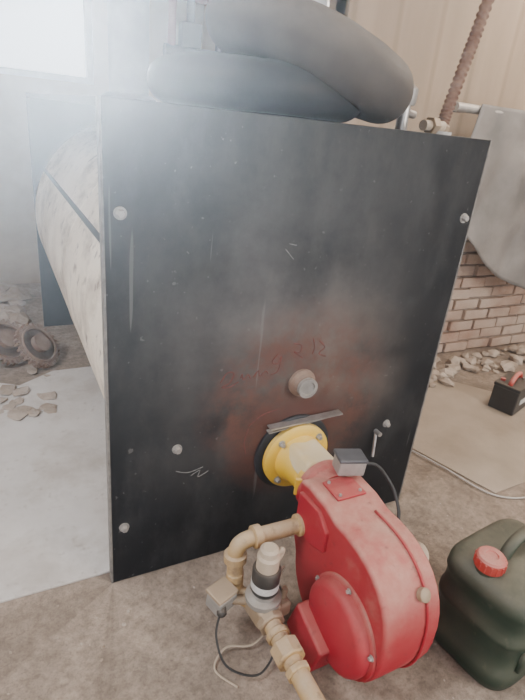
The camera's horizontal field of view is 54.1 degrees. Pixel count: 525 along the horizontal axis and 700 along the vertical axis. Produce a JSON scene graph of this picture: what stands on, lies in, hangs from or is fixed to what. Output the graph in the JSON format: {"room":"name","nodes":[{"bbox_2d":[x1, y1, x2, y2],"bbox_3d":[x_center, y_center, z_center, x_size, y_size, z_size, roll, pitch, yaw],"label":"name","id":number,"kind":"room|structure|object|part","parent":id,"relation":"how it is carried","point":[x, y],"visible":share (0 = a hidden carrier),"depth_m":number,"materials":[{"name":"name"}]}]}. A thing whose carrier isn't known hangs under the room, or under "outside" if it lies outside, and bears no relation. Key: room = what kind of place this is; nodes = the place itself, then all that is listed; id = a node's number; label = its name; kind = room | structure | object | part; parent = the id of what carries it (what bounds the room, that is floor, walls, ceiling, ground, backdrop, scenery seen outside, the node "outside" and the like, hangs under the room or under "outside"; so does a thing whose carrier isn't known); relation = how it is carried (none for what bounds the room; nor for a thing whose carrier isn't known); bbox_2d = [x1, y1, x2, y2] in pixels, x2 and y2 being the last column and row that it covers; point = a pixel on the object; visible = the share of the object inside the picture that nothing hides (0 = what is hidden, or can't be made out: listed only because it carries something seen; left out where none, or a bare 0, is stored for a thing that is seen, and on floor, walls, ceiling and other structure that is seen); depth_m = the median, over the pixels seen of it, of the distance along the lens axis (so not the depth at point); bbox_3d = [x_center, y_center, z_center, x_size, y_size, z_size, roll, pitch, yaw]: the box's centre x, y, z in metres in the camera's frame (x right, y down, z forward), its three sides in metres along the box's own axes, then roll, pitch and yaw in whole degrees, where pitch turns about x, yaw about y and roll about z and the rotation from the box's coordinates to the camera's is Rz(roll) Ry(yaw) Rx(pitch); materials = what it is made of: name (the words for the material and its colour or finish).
{"room":"industrial hall","nodes":[
{"label":"industrial hall","id":0,"kind":"room"},
{"bbox_2d":[0,0,203,283],"bbox_3d":[-2.281,-1.696,3.642,3.800,2.540,0.150,-6,27,-26],"label":"wall","id":1,"kind":"structure","parent":0,"point":[19,259],"depth_m":3.94,"materials":[{"name":"paint"}]},
{"bbox_2d":[0,66,93,84],"bbox_3d":[-1.895,-2.008,3.696,1.300,0.050,0.100,-6,27,-26],"label":"frame","id":2,"kind":"object","parent":1,"relation":"on","point":[3,70],"visible":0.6,"depth_m":3.79,"materials":[{"name":"paint"}]},
{"bbox_2d":[83,0,93,80],"bbox_3d":[-1.285,-2.507,3.778,0.050,0.950,0.100,-6,27,-26],"label":"frame","id":3,"kind":"object","parent":1,"relation":"attached to","point":[87,10],"visible":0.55,"depth_m":3.82,"materials":[{"name":"paint"}]},
{"bbox_2d":[0,283,524,699],"bbox_3d":[0.177,0.685,2.135,8.400,0.110,8.200,-6,27,-26],"label":"floor","id":4,"kind":"structure","parent":0,"point":[166,649],"depth_m":1.68,"materials":[{"name":"concrete"}]},
{"bbox_2d":[0,319,23,364],"bbox_3d":[-1.471,-0.048,2.948,0.270,0.226,0.262,-6,27,-26],"label":"gear","id":5,"kind":"object","parent":4,"relation":"on","point":[9,355],"visible":0.74,"depth_m":2.92,"materials":[{"name":"brown metal"}]},
{"bbox_2d":[0,282,31,326],"bbox_3d":[-2.082,-0.291,3.510,0.974,0.136,0.980,-6,27,-26],"label":"rubble pile","id":6,"kind":"object","parent":4,"relation":"on","point":[15,312],"visible":0.91,"depth_m":3.78,"materials":[{"name":"stone"}]},
{"bbox_2d":[0,368,56,419],"bbox_3d":[-1.547,0.254,2.531,0.993,0.026,0.553,-6,27,-26],"label":"rubble pile","id":7,"kind":"object","parent":4,"relation":"on","point":[14,413],"visible":1,"depth_m":2.58,"materials":[{"name":"stone"}]},
{"bbox_2d":[14,323,59,368],"bbox_3d":[-1.292,-0.026,2.958,0.203,0.234,0.280,11,24,10],"label":"gear","id":8,"kind":"object","parent":4,"relation":"on","point":[35,344],"visible":1,"depth_m":2.92,"materials":[{"name":"brown metal"}]},
{"bbox_2d":[26,93,491,582],"bbox_3d":[-0.380,-0.408,2.566,1.210,1.440,2.365,-6,27,-26],"label":"boiler","id":9,"kind":"object","parent":4,"relation":"on","point":[227,281],"visible":0.98,"depth_m":1.56,"materials":[{"name":"metal"}]},
{"bbox_3d":[-0.892,-0.880,3.503,1.200,1.440,0.030,-6,27,-26],"label":"plate","id":10,"kind":"part","parent":9,"relation":"part of","materials":[{"name":"grey metal"}]},
{"bbox_3d":[-0.427,0.103,1.405,0.006,1.440,0.030,-6,27,-26],"label":"plate edge trim","id":11,"kind":"part","parent":9,"relation":"part of","materials":[{"name":"grey metal"}]},
{"bbox_2d":[163,0,223,54],"bbox_3d":[-0.340,-1.838,2.700,0.430,1.060,0.080,-6,27,-26],"label":"pipe manifold","id":12,"kind":"object","parent":9,"relation":"on","point":[189,32],"visible":0.52,"depth_m":2.71,"materials":[{"name":"grey metal"}]},
{"bbox_2d":[147,51,359,122],"bbox_3d":[-0.009,-0.794,1.577,0.668,0.134,0.660,-6,27,-26],"label":"tube","id":13,"kind":"object","parent":9,"relation":"on","point":[227,81],"visible":0.75,"depth_m":1.31,"materials":[{"name":"metal"}]},
{"bbox_2d":[205,0,413,123],"bbox_3d":[0.140,-0.877,1.544,0.639,0.319,0.647,-6,27,-26],"label":"tube","id":14,"kind":"object","parent":9,"relation":"on","point":[312,36],"visible":0.86,"depth_m":1.29,"materials":[{"name":"grey metal"}]},
{"bbox_2d":[314,0,328,6],"bbox_3d":[0.186,-1.178,2.072,0.110,0.471,0.052,6,24,0],"label":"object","id":15,"kind":"object","parent":9,"relation":"on","point":[324,2],"visible":0.09,"depth_m":1.98,"materials":[{"name":"metal"}]},
{"bbox_3d":[0.425,0.358,1.960,0.012,0.099,0.041,7,24,1],"label":"port handle","id":16,"kind":"part","parent":9,"relation":"part of","materials":[{"name":"metal"}]},
{"bbox_2d":[395,85,450,134],"bbox_3d":[0.527,-0.790,1.691,0.133,0.160,0.212,-6,27,-26],"label":"pipe fitting","id":17,"kind":"object","parent":9,"relation":"on","point":[430,125],"visible":0.54,"depth_m":1.66,"materials":[{"name":"silver metal"}]},
{"bbox_2d":[410,85,418,105],"bbox_3d":[0.482,-0.855,1.714,0.068,0.070,0.068,-6,27,-26],"label":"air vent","id":18,"kind":"object","parent":17,"relation":"attached to","point":[415,93],"depth_m":1.69,"materials":[{"name":"metal"}]},
{"bbox_3d":[0.649,-0.016,1.933,0.006,1.440,0.030,-6,27,-26],"label":"plate edge trim","id":19,"kind":"part","parent":9,"relation":"part of","materials":[{"name":"black metal"}]},
{"bbox_2d":[438,0,494,131],"bbox_3d":[0.764,-1.434,1.568,0.059,1.464,0.298,24,30,35],"label":"metal hose","id":20,"kind":"object","parent":9,"relation":"attached to","point":[485,7],"visible":0.77,"depth_m":1.72,"materials":[{"name":"brown metal"}]},
{"bbox_2d":[205,513,325,699],"bbox_3d":[0.122,0.801,1.282,0.338,0.377,0.741,-6,27,-26],"label":"supply pipe","id":21,"kind":"object","parent":4,"relation":"on","point":[264,600],"visible":0.99,"depth_m":1.43,"materials":[{"name":"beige metal"}]},
{"bbox_3d":[-0.115,0.684,1.464,0.064,0.018,0.074,26,30,37],"label":"junction box lid","id":22,"kind":"part","parent":21,"relation":"part of","materials":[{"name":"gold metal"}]},
{"bbox_2d":[262,423,439,682],"bbox_3d":[0.240,0.593,1.562,0.352,0.536,0.672,-6,27,-26],"label":"gas burner","id":23,"kind":"object","parent":4,"relation":"on","point":[369,608],"visible":1,"depth_m":1.39,"materials":[{"name":"metal"}]},
{"bbox_3d":[0.124,0.426,1.602,0.050,0.060,0.012,6,24,0],"label":"name plate","id":24,"kind":"part","parent":23,"relation":"part of","materials":[{"name":"yellow metal"}]},
{"bbox_3d":[0.148,0.506,1.502,0.022,0.139,0.155,-6,27,-26],"label":"cheek panel","id":25,"kind":"part","parent":23,"relation":"part of","materials":[{"name":"red metal"}]},
{"bbox_3d":[0.203,0.751,1.397,0.054,0.256,0.256,-6,27,-26],"label":"motor","id":26,"kind":"part","parent":23,"relation":"part of","materials":[{"name":"red metal"}]},
{"bbox_3d":[0.240,0.405,1.511,0.100,0.008,0.085,-6,27,-26],"label":"housing lid plate","id":27,"kind":"part","parent":23,"relation":"part of","materials":[{"name":"red metal"}]},
{"bbox_2d":[332,448,367,476],"bbox_3d":[0.261,0.354,1.559,0.102,0.094,0.084,-6,27,-26],"label":"junction box","id":28,"kind":"object","parent":23,"relation":"attached to","point":[346,462],"depth_m":1.53,"materials":[{"name":"grey metal"}]},
{"bbox_3d":[0.423,0.592,1.475,0.088,0.072,0.072,-6,27,-26],"label":"knob","id":29,"kind":"part","parent":23,"relation":"part of","materials":[{"name":"beige plastic"}]},
{"bbox_3d":[0.405,0.615,1.292,0.037,0.037,0.033,-6,27,-26],"label":"rim knob","id":30,"kind":"part","parent":23,"relation":"part of","materials":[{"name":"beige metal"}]},
{"bbox_2d":[412,450,524,498],"bbox_3d":[1.286,0.598,2.466,1.283,0.015,0.376,5,24,-2],"label":"cable","id":31,"kind":"object","parent":4,"relation":"on","point":[412,450],"visible":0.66,"depth_m":2.36,"materials":[{"name":"white rubber"}]},
{"bbox_2d":[413,380,524,492],"bbox_3d":[1.199,0.426,2.844,0.826,0.006,1.134,19,27,26],"label":"sheet","id":32,"kind":"object","parent":4,"relation":"on","point":[458,430],"visible":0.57,"depth_m":2.73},
{"bbox_2d":[488,371,524,415],"bbox_3d":[1.487,0.236,3.060,0.226,0.222,0.157,-16,32,-41],"label":"battery","id":33,"kind":"object","parent":32,"relation":"on","point":[507,396],"visible":1,"depth_m":3.00,"materials":[{"name":"black plastic"}]},
{"bbox_3d":[1.491,0.193,3.041,0.225,0.022,0.155,-16,32,-41],"label":"battery lid","id":34,"kind":"part","parent":33,"relation":"part of","materials":[{"name":"black plastic"}]},
{"bbox_3d":[1.494,0.162,3.028,0.031,0.061,0.199,25,30,36],"label":"battery handle","id":35,"kind":"part","parent":33,"relation":"part of","materials":[{"name":"red plastic"}]},
{"bbox_2d":[429,344,524,386],"bbox_3d":[1.408,0.099,3.552,1.701,0.078,0.406,-6,27,-26],"label":"rubble pile","id":36,"kind":"object","parent":4,"relation":"on","point":[467,362],"visible":0.66,"depth_m":3.58,"materials":[{"name":"stone"}]},
{"bbox_2d":[434,519,524,690],"bbox_3d":[0.740,0.724,1.556,0.356,0.417,0.296,-10,28,-32],"label":"jerry can","id":37,"kind":"object","parent":4,"relation":"on","point":[481,623],"visible":0.96,"depth_m":1.46,"materials":[{"name":"green plastic"}]},
{"bbox_3d":[0.781,0.572,1.536,0.232,0.118,0.034,-10,28,-32],"label":"carry handle","id":38,"kind":"part","parent":37,"relation":"part of","materials":[{"name":"green plastic"}]},
{"bbox_3d":[0.805,0.860,1.491,0.220,0.075,0.024,-10,28,-32],"label":"panel","id":39,"kind":"part","parent":37,"relation":"part of","materials":[{"name":"green plastic"}]},
{"bbox_2d":[202,0,345,50],"bbox_3d":[-0.052,-1.629,3.586,0.120,2.900,2.100,-6,27,-26],"label":"wall return","id":40,"kind":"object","parent":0,"point":[207,43],"depth_m":4.02,"materials":[{"name":"white paint"}]},
{"bbox_2d":[336,0,524,352],"bbox_3d":[1.735,-1.356,3.405,3.100,2.900,0.168,-6,27,-26],"label":"wall","id":41,"kind":"structure","parent":0,"point":[430,36],"depth_m":2.94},
{"bbox_3d":[1.785,-1.909,3.178,3.100,1.700,0.120,-6,27,-26],"label":"panel","id":42,"kind":"part","parent":41,"relation":"part of","materials":[{"name":"beige metal"}]},
{"bbox_2d":[453,102,503,114],"bbox_3d":[2.090,-1.468,3.374,2.370,0.048,0.159,-6,27,-26],"label":"wall rail","id":43,"kind":"object","parent":41,"relation":"attached to","point":[460,107],"depth_m":2.83,"materials":[{"name":"white metal"}]},
{"bbox_2d":[467,104,524,288],"bbox_3d":[2.077,-0.893,3.499,2.262,1.211,0.120,-6,27,-26],"label":"tarp","id":44,"kind":"object","parent":41,"relation":"hanging from","point":[496,232],"visible":0.8,"depth_m":3.14,"materials":[{"name":"grey fabric"}]}
]}

